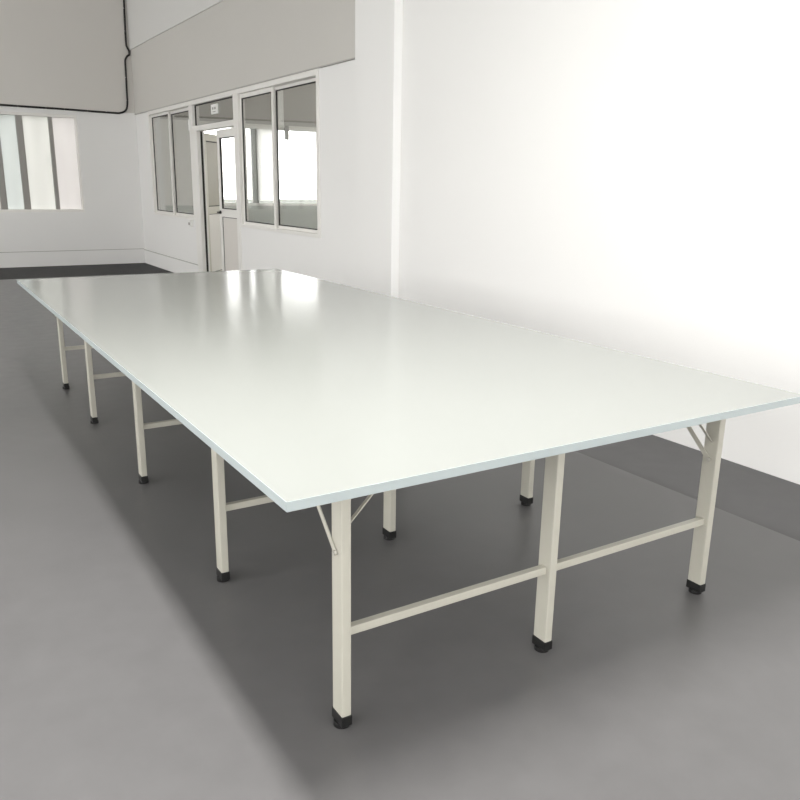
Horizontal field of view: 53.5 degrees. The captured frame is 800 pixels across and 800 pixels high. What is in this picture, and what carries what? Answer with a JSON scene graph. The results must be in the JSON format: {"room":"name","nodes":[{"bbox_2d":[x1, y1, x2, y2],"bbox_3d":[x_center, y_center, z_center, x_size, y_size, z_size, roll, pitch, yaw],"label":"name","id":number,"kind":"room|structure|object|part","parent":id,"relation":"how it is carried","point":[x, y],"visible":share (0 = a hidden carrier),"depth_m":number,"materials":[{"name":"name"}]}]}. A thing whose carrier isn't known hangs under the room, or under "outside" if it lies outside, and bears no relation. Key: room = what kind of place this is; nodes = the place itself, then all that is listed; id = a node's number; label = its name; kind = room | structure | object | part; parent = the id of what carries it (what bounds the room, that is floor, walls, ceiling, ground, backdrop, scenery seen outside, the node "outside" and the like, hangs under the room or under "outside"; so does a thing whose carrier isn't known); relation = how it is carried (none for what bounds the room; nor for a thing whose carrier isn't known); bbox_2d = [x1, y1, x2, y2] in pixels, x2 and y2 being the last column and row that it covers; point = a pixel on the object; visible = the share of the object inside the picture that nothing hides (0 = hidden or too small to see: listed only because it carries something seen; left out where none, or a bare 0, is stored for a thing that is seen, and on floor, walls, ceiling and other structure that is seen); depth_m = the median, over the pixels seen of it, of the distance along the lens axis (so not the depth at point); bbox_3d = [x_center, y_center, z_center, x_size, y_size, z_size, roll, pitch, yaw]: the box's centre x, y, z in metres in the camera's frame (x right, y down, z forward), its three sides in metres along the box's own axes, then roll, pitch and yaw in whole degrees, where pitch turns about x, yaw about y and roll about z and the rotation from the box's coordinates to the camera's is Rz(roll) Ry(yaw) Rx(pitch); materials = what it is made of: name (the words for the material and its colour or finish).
{"room":"textile factory","nodes":[
{"label":"textile factory","id":0,"kind":"room"},
{"bbox_2d":[0,263,170,279],"bbox_3d":[-8.428,-1.766,12.044,9.433,0.150,2.056,-8,18,-31],"label":"floor strip","id":1,"kind":"object","parent":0,"point":[128,268],"visible":0.6,"depth_m":13.59,"materials":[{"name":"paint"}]},
{"bbox_2d":[0,0,316,255],"bbox_3d":[-6.120,-4.866,13.776,15.900,5.000,0.210,-8,18,-31],"label":"wall","id":2,"kind":"structure","parent":0,"point":[71,54],"depth_m":14.11,"materials":[{"name":"grey paint"}]},
{"bbox_2d":[0,111,84,211],"bbox_3d":[-6.896,-4.042,13.473,2.765,1.655,0.088,-8,18,-31],"label":"window","id":3,"kind":"structure","parent":2,"relation":"in","point":[40,165],"depth_m":13.84,"materials":[{"name":"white glass"}]},
{"bbox_2d":[0,114,23,208],"bbox_3d":[-6.683,-4.078,13.628,0.265,1.560,0.005,-8,18,-31],"label":"blind","id":4,"kind":"object","parent":3,"relation":"attached to","point":[14,190],"depth_m":13.62,"materials":[{"name":"white fabric"}]},
{"bbox_2d":[22,116,55,208],"bbox_3d":[-6.306,-4.133,13.854,0.410,1.560,0.005,-8,18,-31],"label":"blind","id":5,"kind":"object","parent":3,"relation":"attached to","point":[36,129],"depth_m":13.84,"materials":[{"name":"white fabric"}]},
{"bbox_2d":[52,117,81,208],"bbox_3d":[-5.917,-4.190,14.087,0.375,1.560,0.005,-8,18,-31],"label":"blind","id":6,"kind":"object","parent":3,"relation":"attached to","point":[68,187],"depth_m":14.08,"materials":[{"name":"white fabric"}]},
{"bbox_2d":[0,0,129,113],"bbox_3d":[-8.677,-5.726,11.759,9.104,2.326,0.034,-8,18,-31],"label":"cable","id":7,"kind":"object","parent":2,"relation":"attached to","point":[125,59],"visible":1,"depth_m":13.97,"materials":[{"name":"black rubber"}]},
{"bbox_2d":[0,248,197,267],"bbox_3d":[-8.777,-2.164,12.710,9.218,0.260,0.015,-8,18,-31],"label":"baseboard","id":8,"kind":"structure","parent":2,"relation":"attached to","point":[89,257],"depth_m":14.38,"materials":[{"name":"white paint"}]},
{"bbox_2d":[200,123,316,205],"bbox_3d":[-2.113,-4.801,16.301,4.320,1.560,0.130,-8,18,-31],"label":"window","id":9,"kind":"structure","parent":2,"relation":"in","point":[260,137],"depth_m":15.92,"materials":[{"name":"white glass"}]},
{"bbox_2d":[256,129,273,200],"bbox_3d":[-2.705,-4.712,15.919,0.340,1.370,0.005,-8,18,-31],"label":"blind","id":10,"kind":"object","parent":9,"relation":"attached to","point":[264,154],"depth_m":15.91,"materials":[{"name":"white fabric"}]},
{"bbox_2d":[277,90,283,124],"bbox_3d":[-2.383,-6.003,15.674,0.120,1.080,0.100,-8,18,-31],"label":"trim","id":11,"kind":"structure","parent":2,"relation":"attached to","point":[279,93],"depth_m":15.69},
{"bbox_2d":[0,272,799,799],"bbox_3d":[-3.262,0.455,4.166,9.633,0.150,17.300,-8,18,-31],"label":"floor","id":12,"kind":"structure","parent":0,"point":[128,671],"depth_m":2.78,"materials":[{"name":"grey concrete"}]},
{"bbox_2d":[17,269,799,728],"bbox_3d":[-0.664,-0.058,4.399,2.020,0.800,4.790,-8,18,-31],"label":"table","id":13,"kind":"object","parent":12,"relation":"on","point":[318,392],"visible":1,"depth_m":2.91,"materials":[{"name":"white laminate"}]},
{"bbox_3d":[-2.487,-0.479,5.815,0.030,0.735,0.060,-8,18,-31],"label":"leg","id":14,"kind":"part","parent":13,"relation":"part of","materials":[{"name":"beige metal"}]},
{"bbox_3d":[-1.955,-0.246,4.986,0.030,0.735,0.060,-8,18,-31],"label":"leg","id":15,"kind":"part","parent":13,"relation":"part of","materials":[{"name":"beige metal"}]},
{"bbox_3d":[-1.319,0.034,3.993,0.030,0.735,0.060,-8,18,-31],"label":"leg","id":16,"kind":"part","parent":13,"relation":"part of","materials":[{"name":"beige metal"}]},
{"bbox_3d":[-0.687,0.312,3.006,0.030,0.735,0.060,-8,18,-31],"label":"leg","id":17,"kind":"part","parent":13,"relation":"part of","materials":[{"name":"beige metal"}]},
{"bbox_3d":[-0.161,0.543,2.185,0.030,0.735,0.060,-8,18,-31],"label":"leg","id":18,"kind":"part","parent":13,"relation":"part of","materials":[{"name":"beige metal"}]},
{"bbox_3d":[-0.041,0.217,3.393,0.030,0.735,0.060,-8,18,-31],"label":"leg","id":19,"kind":"part","parent":13,"relation":"part of","materials":[{"name":"beige metal"}]},
{"bbox_3d":[0.626,0.120,3.794,0.030,0.735,0.060,-8,18,-31],"label":"leg","id":20,"kind":"part","parent":13,"relation":"part of","materials":[{"name":"beige metal"}]},
{"bbox_3d":[0.485,0.449,2.573,0.030,0.735,0.060,-8,18,-31],"label":"leg","id":21,"kind":"part","parent":13,"relation":"part of","materials":[{"name":"beige metal"}]},
{"bbox_3d":[1.152,0.351,2.973,0.030,0.735,0.060,-8,18,-31],"label":"leg","id":22,"kind":"part","parent":13,"relation":"part of","materials":[{"name":"beige metal"}]},
{"bbox_2d":[131,0,799,484],"bbox_3d":[0.247,-2.853,6.738,0.212,5.000,18.956,-8,18,-31],"label":"wall","id":23,"kind":"structure","parent":0,"point":[621,175],"depth_m":5.32,"materials":[{"name":"white paint"}]},
{"bbox_2d":[147,101,194,219],"bbox_3d":[-3.717,-3.883,12.991,0.102,1.730,2.360,-8,18,-31],"label":"window","id":24,"kind":"structure","parent":23,"relation":"in","point":[182,107],"depth_m":13.17,"materials":[{"name":"white metal"}]},
{"bbox_3d":[-4.023,-4.001,13.458,0.028,1.627,1.060,-8,18,-31],"label":"sash","id":25,"kind":"part","parent":24,"relation":"part of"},
{"bbox_3d":[-3.424,-3.756,12.592,0.028,1.627,1.180,-8,18,-31],"label":"sash","id":26,"kind":"part","parent":24,"relation":"part of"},
{"bbox_2d":[144,250,198,272],"bbox_3d":[-2.621,-1.752,11.591,0.015,0.245,8.471,-8,18,-31],"label":"baseboard","id":27,"kind":"structure","parent":23,"relation":"attached to","point":[161,261],"depth_m":13.72,"materials":[{"name":"white paint"}]},
{"bbox_2d":[126,0,223,49],"bbox_3d":[-2.479,-5.869,10.532,0.230,1.250,8.486,-8,18,-31],"label":"trim","id":28,"kind":"structure","parent":23,"relation":"attached to","point":[147,19],"depth_m":12.57,"materials":[{"name":"grey paint"}]},
{"bbox_2d":[188,220,192,226],"bbox_3d":[-3.278,-2.768,12.403,0.052,0.100,0.140,-8,18,-31],"label":"wall switch","id":29,"kind":"object","parent":23,"relation":"attached to","point":[190,222],"visible":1,"depth_m":12.36,"materials":[{"name":"white plastic"}]},
{"bbox_2d":[189,90,241,271],"bbox_3d":[-2.664,-2.994,11.553,0.546,2.660,2.302,-4,16,-18],"label":"door","id":30,"kind":"structure","parent":23,"relation":"in","point":[218,229],"depth_m":11.81,"materials":[{"name":"white wood"}]},
{"bbox_2d":[188,119,190,130],"bbox_3d":[-3.150,-4.112,11.862,0.028,0.160,0.060,-8,18,-31],"label":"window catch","id":31,"kind":"structure","parent":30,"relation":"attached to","point":[189,120],"depth_m":11.84,"materials":[{"name":"white plastic"}]},
{"bbox_3d":[-2.882,-3.482,12.232,0.006,0.936,0.546,3,15,8],"label":"pane","id":32,"kind":"part","parent":30,"relation":"part of","materials":[{"name":"clear glass"}]},
{"bbox_2d":[211,103,217,114],"bbox_3d":[-2.580,-4.046,11.025,0.024,0.130,0.260,-8,18,-31],"label":"sign","id":33,"kind":"object","parent":30,"relation":"attached to","point":[214,107],"visible":1,"depth_m":10.99,"materials":[{"name":"white paper"}]},
{"bbox_3d":[-2.896,-2.483,12.502,0.008,0.874,0.554,3,15,8],"label":"panel","id":34,"kind":"part","parent":30,"relation":"part of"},
{"bbox_3d":[-2.369,-2.119,11.191,0.008,0.874,0.614,-8,18,-31],"label":"panel","id":35,"kind":"part","parent":30,"relation":"part of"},
{"bbox_2d":[135,57,354,114],"bbox_3d":[-2.586,-4.209,10.931,0.018,0.014,8.486,-8,18,-31],"label":"trim","id":36,"kind":"structure","parent":23,"relation":"attached to","point":[353,58],"depth_m":9.38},
{"bbox_2d":[235,68,320,237],"bbox_3d":[-1.455,-2.889,9.460,0.102,1.730,2.420,-8,18,-31],"label":"window","id":37,"kind":"structure","parent":23,"relation":"in","point":[312,76],"depth_m":9.54,"materials":[{"name":"white metal"}]},
{"bbox_3d":[-1.780,-3.015,9.958,0.028,1.627,1.065,-8,18,-31],"label":"sash","id":38,"kind":"part","parent":37,"relation":"part of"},
{"bbox_3d":[-1.160,-2.761,9.059,0.028,1.627,1.255,-8,18,-31],"label":"sash","id":39,"kind":"part","parent":37,"relation":"part of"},
{"bbox_2d":[355,0,394,295],"bbox_3d":[-0.205,-2.984,7.195,0.083,5.000,0.700,-8,18,-31],"label":"pillar","id":40,"kind":"structure","parent":23,"relation":"attached to","point":[374,19],"depth_m":7.33,"materials":[{"name":"white paint"}]},
{"bbox_2d":[391,0,402,297],"bbox_3d":[-0.019,-2.903,6.906,0.081,5.000,0.006,-8,18,-31],"label":"trim","id":41,"kind":"structure","parent":23,"relation":"attached to","point":[398,5],"depth_m":7.08,"materials":[{"name":"white paint"}]},
{"label":"outside","id":42,"kind":"structure","parent":0,"visible":0},
{"bbox_2d":[224,199,315,202],"bbox_3d":[-24.991,-9.567,40.674,120.000,0.200,65.844,-8,18,-31],"label":"ground","id":43,"kind":"structure","parent":42,"point":[225,200],"depth_m":76.46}
]}

